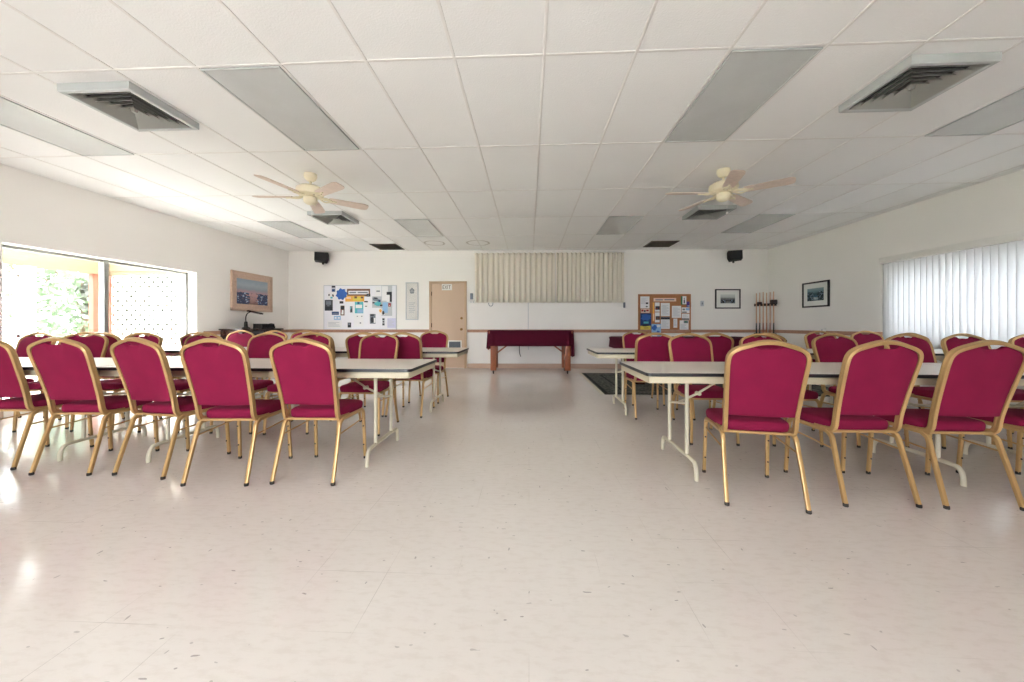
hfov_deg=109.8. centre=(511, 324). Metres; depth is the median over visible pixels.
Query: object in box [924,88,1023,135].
recessed light
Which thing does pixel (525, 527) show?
floor
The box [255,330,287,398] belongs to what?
banquet chair
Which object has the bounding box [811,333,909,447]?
banquet chair
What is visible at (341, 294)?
cutout
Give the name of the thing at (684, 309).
notice
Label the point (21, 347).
banquet chair
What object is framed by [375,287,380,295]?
note
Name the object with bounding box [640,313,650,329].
poster
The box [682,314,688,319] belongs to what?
notice
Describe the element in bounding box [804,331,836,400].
banquet chair
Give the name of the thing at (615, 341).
table cover
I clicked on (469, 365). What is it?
baseboard
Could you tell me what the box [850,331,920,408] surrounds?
banquet chair
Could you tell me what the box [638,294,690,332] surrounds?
cork board
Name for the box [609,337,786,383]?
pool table
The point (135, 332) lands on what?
banquet chair
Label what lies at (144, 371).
banquet chair
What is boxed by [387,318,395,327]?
notice
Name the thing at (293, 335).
banquet chair
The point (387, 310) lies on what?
poster
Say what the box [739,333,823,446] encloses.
banquet chair
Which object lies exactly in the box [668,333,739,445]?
banquet chair
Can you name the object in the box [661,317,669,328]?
notice
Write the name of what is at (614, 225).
recessed light
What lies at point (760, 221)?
recessed light
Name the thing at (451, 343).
grille
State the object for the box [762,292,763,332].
pool cue
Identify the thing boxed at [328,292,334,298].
drawing
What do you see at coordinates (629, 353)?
folding table
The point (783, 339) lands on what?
banquet chair
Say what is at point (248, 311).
desk lamp
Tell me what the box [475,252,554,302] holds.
curtain
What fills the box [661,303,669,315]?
notice
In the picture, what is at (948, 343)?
banquet chair
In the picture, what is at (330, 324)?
notice
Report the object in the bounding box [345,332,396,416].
banquet chair
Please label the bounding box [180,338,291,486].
banquet chair
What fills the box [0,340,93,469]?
banquet chair
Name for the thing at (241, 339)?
banquet chair
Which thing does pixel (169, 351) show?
folding table
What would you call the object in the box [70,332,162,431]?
banquet chair
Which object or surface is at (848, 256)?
wall
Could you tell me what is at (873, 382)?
banquet chair
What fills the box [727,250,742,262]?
loudspeaker
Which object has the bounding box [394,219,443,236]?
recessed light
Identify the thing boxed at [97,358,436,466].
folding table
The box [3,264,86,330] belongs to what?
leafy tree
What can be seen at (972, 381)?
banquet chair
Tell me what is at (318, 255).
grille
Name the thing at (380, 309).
note
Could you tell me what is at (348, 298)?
banner
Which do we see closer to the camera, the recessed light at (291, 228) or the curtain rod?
the recessed light at (291, 228)
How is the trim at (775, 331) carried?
attached to the wall at (848, 256)
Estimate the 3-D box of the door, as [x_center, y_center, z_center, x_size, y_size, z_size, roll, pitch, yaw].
[-1.567,0.005,8.766,0.920,2.125,0.106,0,0,1]
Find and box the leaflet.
[681,296,685,304]
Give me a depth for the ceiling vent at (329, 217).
5.96 m
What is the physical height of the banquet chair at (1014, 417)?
0.981 m
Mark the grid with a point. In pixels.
(544, 54)
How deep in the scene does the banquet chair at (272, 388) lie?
3.95 m
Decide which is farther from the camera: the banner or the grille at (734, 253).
the banner
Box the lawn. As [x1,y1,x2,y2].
[3,335,179,380]
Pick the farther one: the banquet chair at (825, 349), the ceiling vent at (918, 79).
the banquet chair at (825, 349)
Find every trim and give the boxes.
[203,329,288,334]
[289,329,767,332]
[768,330,882,335]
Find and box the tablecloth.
[486,330,574,356]
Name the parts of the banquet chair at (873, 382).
leg, leg, seat, leg, seat frame, frame, backrest, leg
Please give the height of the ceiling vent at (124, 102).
0.060 m
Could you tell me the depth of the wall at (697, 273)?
8.77 m
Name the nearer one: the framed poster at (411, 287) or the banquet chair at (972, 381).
the banquet chair at (972, 381)
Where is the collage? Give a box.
[372,296,382,307]
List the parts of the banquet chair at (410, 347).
leg, leg, backrest, frame, seat, seat frame, leg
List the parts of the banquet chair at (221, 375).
leg, backrest, frame, leg, seat frame, seat, leg, leg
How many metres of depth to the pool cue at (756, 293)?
8.50 m
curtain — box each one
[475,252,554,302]
[556,252,623,302]
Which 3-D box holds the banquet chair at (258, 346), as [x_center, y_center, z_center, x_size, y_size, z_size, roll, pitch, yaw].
[-2.735,0.578,3.781,0.446,0.981,0.556,0,0,3]
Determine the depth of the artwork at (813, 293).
7.20 m
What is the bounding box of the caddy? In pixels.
[253,323,274,327]
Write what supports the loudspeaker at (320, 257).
attached to the wall at (697, 273)
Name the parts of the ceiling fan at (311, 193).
blade, blade, blade, blade, blade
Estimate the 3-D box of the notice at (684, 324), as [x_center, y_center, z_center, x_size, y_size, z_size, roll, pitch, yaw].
[4.151,0.015,8.682,0.212,0.229,0.003,0,0,1]
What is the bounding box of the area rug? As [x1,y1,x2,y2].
[580,373,833,396]
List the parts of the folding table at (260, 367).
leg frame, leg frame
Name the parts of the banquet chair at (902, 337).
frame, leg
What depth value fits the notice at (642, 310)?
8.70 m
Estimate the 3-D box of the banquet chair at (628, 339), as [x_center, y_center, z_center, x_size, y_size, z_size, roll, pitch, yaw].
[1.808,0.578,4.998,0.446,0.981,0.556,0,0,3]
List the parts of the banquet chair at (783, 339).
frame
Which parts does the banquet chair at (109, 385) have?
leg, seat, seat frame, leg, frame, backrest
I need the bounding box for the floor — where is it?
[0,368,1023,681]
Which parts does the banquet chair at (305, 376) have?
leg, backrest, frame, leg, seat frame, seat, leg, leg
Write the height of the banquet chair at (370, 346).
0.981 m
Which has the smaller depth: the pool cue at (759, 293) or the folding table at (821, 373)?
the folding table at (821, 373)
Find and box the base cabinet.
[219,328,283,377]
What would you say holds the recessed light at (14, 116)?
in the ceiling
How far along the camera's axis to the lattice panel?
7.28 m
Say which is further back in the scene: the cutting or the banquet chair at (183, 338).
the cutting
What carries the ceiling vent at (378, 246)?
in the ceiling
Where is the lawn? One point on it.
(8, 340)
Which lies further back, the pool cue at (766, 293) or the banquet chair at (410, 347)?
the pool cue at (766, 293)
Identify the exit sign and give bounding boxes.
[442,284,451,289]
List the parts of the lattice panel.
lattice frame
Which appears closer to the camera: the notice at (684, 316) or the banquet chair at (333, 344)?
the banquet chair at (333, 344)
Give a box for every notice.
[327,321,341,327]
[354,315,363,326]
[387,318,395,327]
[640,296,649,307]
[641,309,649,312]
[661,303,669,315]
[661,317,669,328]
[672,306,680,317]
[673,319,676,327]
[680,320,688,329]
[682,307,689,312]
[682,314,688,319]
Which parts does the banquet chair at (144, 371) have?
leg, backrest, frame, leg, seat frame, seat, leg, leg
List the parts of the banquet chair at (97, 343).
leg, seat, leg, backrest, frame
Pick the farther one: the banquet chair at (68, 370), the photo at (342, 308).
the photo at (342, 308)
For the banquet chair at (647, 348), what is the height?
0.981 m
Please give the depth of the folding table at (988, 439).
2.80 m
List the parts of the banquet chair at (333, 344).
frame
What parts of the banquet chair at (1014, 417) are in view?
leg, seat frame, seat, frame, leg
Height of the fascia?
0.550 m
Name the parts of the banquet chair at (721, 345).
leg, leg, frame, backrest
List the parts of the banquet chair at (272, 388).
leg, seat, leg, backrest, frame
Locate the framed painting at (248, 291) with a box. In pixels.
[230,270,272,311]
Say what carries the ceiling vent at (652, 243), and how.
in the ceiling
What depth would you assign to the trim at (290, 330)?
8.72 m
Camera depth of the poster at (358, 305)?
8.85 m
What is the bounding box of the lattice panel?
[109,271,180,357]
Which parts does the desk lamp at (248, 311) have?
lamp shade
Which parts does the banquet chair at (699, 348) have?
leg, leg, backrest, frame, seat frame, seat, leg, leg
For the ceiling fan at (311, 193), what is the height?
0.525 m
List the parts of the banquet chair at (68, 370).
leg, backrest, frame, seat frame, leg, seat, leg, leg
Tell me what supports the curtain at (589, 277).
hanging from the curtain rod
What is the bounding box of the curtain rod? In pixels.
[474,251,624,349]
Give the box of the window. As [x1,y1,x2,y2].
[3,244,187,379]
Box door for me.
[429,281,466,367]
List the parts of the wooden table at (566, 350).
leg, leg, leg, leg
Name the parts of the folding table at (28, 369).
leg frame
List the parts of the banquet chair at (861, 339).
frame, backrest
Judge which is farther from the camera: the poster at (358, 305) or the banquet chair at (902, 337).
the poster at (358, 305)
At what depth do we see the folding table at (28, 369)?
2.98 m
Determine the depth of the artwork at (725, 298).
8.66 m
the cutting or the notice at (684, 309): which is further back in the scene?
the cutting
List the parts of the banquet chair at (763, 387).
leg, leg, seat, seat frame, frame, leg, backrest, leg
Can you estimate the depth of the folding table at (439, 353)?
4.47 m
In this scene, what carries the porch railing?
on the floor
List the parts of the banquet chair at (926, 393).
frame, backrest, seat frame, seat, leg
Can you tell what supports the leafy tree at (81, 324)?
on the lawn
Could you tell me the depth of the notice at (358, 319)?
8.85 m
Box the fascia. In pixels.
[110,264,156,271]
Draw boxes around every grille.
[315,252,326,258]
[448,340,461,347]
[729,250,741,257]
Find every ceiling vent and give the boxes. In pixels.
[57,81,198,131]
[307,211,358,224]
[369,244,404,249]
[643,241,678,246]
[682,205,736,219]
[839,52,1001,112]
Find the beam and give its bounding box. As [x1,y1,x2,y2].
[3,248,110,274]
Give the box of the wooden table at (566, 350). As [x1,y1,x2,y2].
[489,331,572,373]
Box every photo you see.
[325,300,332,310]
[340,306,344,314]
[370,314,375,323]
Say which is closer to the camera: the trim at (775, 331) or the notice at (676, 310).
the trim at (775, 331)
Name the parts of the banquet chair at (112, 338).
backrest, frame, seat frame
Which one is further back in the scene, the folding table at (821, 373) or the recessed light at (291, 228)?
the recessed light at (291, 228)
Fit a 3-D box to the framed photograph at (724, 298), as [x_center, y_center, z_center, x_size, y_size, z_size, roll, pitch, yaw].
[5.190,-0.617,8.659,0.600,0.470,0.030,0,0,1]
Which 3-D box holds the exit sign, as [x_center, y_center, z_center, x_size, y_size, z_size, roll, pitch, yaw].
[-1.591,-0.912,8.794,0.250,0.150,0.007,0,0,1]
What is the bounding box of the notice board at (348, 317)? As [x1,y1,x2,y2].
[324,285,396,329]
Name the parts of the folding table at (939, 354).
leg frame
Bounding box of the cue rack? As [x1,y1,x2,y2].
[754,300,776,333]
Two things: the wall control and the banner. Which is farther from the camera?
the banner
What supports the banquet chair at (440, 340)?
on the floor
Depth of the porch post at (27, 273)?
6.08 m
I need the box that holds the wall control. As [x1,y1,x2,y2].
[469,293,474,303]
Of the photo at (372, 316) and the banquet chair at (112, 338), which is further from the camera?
the photo at (372, 316)
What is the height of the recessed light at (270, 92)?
0.011 m
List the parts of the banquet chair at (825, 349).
leg, seat, frame, backrest, leg, leg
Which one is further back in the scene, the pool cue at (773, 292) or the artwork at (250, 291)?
the pool cue at (773, 292)
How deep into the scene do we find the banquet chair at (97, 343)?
4.08 m
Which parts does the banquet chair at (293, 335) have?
backrest, frame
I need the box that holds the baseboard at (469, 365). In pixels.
[467,363,620,368]
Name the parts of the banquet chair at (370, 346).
leg, seat, seat frame, backrest, frame, leg, leg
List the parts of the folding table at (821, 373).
leg frame, leg frame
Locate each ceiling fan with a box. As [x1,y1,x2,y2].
[252,172,368,216]
[665,167,795,213]
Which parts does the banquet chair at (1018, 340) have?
frame, backrest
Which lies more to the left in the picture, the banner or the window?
the window
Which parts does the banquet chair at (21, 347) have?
backrest, frame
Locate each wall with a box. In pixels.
[0,164,288,417]
[289,249,767,363]
[768,170,1023,404]
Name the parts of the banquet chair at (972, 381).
leg, leg, seat, leg, seat frame, frame, backrest, leg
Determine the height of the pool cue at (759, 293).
0.950 m
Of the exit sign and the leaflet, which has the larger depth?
the exit sign
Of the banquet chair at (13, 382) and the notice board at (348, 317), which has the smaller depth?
the banquet chair at (13, 382)
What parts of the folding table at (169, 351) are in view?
leg frame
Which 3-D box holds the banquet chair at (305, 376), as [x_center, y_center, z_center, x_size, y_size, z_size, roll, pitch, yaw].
[-1.388,0.578,2.625,0.446,0.981,0.556,0,0,3]
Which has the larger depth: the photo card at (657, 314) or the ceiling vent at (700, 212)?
the photo card at (657, 314)
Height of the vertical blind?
1.437 m
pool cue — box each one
[756,293,756,332]
[759,293,760,332]
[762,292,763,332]
[766,293,766,331]
[769,292,770,332]
[773,292,773,332]
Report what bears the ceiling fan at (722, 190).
hanging from the ceiling
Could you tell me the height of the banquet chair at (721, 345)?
0.981 m
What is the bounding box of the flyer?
[652,324,660,335]
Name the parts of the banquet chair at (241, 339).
frame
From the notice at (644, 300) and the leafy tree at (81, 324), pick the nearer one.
the notice at (644, 300)
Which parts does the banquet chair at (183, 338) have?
backrest, frame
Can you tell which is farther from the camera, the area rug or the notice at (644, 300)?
the notice at (644, 300)
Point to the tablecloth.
(495, 337)
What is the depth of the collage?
8.84 m
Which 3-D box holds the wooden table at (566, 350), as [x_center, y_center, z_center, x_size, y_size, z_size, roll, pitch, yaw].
[0.404,0.602,8.056,1.800,0.932,0.720,0,0,1]
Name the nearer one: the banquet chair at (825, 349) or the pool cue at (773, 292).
the banquet chair at (825, 349)
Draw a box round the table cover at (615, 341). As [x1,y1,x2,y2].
[609,336,742,347]
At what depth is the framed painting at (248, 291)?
7.66 m
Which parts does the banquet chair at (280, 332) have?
backrest, frame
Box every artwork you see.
[237,278,267,305]
[721,294,734,302]
[807,287,823,300]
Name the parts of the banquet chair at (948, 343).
frame, backrest, leg, seat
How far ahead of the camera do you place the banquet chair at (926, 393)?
3.52 m
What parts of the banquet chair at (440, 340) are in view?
leg, backrest, frame, seat, leg, leg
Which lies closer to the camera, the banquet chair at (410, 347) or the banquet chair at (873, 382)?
the banquet chair at (873, 382)
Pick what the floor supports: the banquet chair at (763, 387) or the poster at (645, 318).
the banquet chair at (763, 387)
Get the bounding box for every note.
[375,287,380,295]
[379,308,384,314]
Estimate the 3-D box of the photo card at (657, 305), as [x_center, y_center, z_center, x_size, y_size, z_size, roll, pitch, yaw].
[3.509,-0.421,8.696,0.112,0.220,0.003,0,0,1]
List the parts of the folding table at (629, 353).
leg frame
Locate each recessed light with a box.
[0,96,133,155]
[200,66,358,150]
[257,221,326,237]
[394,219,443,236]
[596,216,643,234]
[665,47,822,142]
[721,214,795,232]
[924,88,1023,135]
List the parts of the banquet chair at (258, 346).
leg, seat, backrest, frame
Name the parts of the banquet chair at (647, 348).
leg, seat, leg, frame, backrest, leg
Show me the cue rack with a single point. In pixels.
(772, 302)
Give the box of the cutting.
[387,292,391,301]
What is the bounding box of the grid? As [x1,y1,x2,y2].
[0,0,1023,251]
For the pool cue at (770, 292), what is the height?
0.950 m
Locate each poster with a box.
[355,302,362,312]
[381,286,391,315]
[406,282,417,319]
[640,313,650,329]
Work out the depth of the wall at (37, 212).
5.52 m
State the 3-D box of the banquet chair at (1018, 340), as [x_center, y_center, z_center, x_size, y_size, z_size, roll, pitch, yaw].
[5.091,0.578,3.291,0.446,0.981,0.556,0,0,3]
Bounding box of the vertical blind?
[879,231,1023,348]
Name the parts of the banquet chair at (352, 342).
backrest, frame, seat frame, leg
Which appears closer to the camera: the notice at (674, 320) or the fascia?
the fascia
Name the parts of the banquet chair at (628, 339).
backrest, frame, leg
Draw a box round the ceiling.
[0,0,1023,250]
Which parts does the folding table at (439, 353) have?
leg frame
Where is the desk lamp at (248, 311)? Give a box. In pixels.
[241,310,262,328]
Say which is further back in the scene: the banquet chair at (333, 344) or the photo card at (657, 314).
the photo card at (657, 314)
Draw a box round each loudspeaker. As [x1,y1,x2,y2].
[314,252,328,264]
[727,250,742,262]
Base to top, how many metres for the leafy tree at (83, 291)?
3.440 m
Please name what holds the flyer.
attached to the cork board at (677, 302)
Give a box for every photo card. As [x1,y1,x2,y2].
[655,302,659,311]
[655,312,659,321]
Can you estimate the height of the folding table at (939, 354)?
0.741 m
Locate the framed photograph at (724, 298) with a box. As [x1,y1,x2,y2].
[715,289,740,308]
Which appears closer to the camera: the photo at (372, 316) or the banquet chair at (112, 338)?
the banquet chair at (112, 338)
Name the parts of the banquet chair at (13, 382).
backrest, frame, leg, seat frame, seat, leg, leg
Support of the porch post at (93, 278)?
on the floor
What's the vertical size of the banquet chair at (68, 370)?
0.981 m
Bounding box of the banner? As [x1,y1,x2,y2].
[345,296,363,301]
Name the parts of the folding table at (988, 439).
leg frame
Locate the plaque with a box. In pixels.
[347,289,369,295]
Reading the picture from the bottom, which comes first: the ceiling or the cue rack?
the cue rack
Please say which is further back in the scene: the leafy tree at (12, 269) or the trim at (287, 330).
the leafy tree at (12, 269)
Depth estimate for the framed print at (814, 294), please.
7.18 m
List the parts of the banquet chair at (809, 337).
backrest, frame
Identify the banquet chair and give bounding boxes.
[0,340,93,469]
[9,332,56,417]
[12,332,108,432]
[27,337,159,475]
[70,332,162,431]
[85,332,124,413]
[110,337,230,479]
[124,332,183,413]
[137,332,222,432]
[180,332,210,395]
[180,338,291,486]
[209,332,286,433]
[226,330,254,346]
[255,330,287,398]
[263,332,331,434]
[268,330,318,398]
[269,338,366,485]
[307,332,353,398]
[336,332,398,435]
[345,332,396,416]
[385,332,434,417]
[408,330,448,403]
[622,330,664,405]
[624,332,674,419]
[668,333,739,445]
[676,332,733,420]
[702,340,811,514]
[722,332,786,418]
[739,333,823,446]
[784,340,923,508]
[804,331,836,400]
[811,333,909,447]
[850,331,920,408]
[866,340,1023,510]
[884,333,929,408]
[884,333,994,448]
[941,333,1023,449]
[956,408,1023,474]
[1008,334,1023,433]
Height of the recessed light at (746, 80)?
0.011 m
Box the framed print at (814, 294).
[802,280,829,307]
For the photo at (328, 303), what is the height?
0.266 m
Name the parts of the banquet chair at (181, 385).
leg, seat, frame, backrest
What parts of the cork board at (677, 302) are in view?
header strip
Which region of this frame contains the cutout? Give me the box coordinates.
[336,288,346,299]
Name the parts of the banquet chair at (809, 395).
frame, backrest, leg, seat, leg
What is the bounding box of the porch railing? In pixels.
[3,272,19,348]
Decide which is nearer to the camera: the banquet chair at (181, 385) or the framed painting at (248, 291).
the banquet chair at (181, 385)
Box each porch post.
[15,265,35,381]
[89,274,98,332]
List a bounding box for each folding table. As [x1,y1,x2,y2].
[19,357,180,460]
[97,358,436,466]
[119,347,272,398]
[292,347,468,412]
[587,348,812,414]
[619,361,1023,486]
[805,349,944,405]
[922,363,1023,456]
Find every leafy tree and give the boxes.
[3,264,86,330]
[3,265,139,343]
[74,275,180,357]

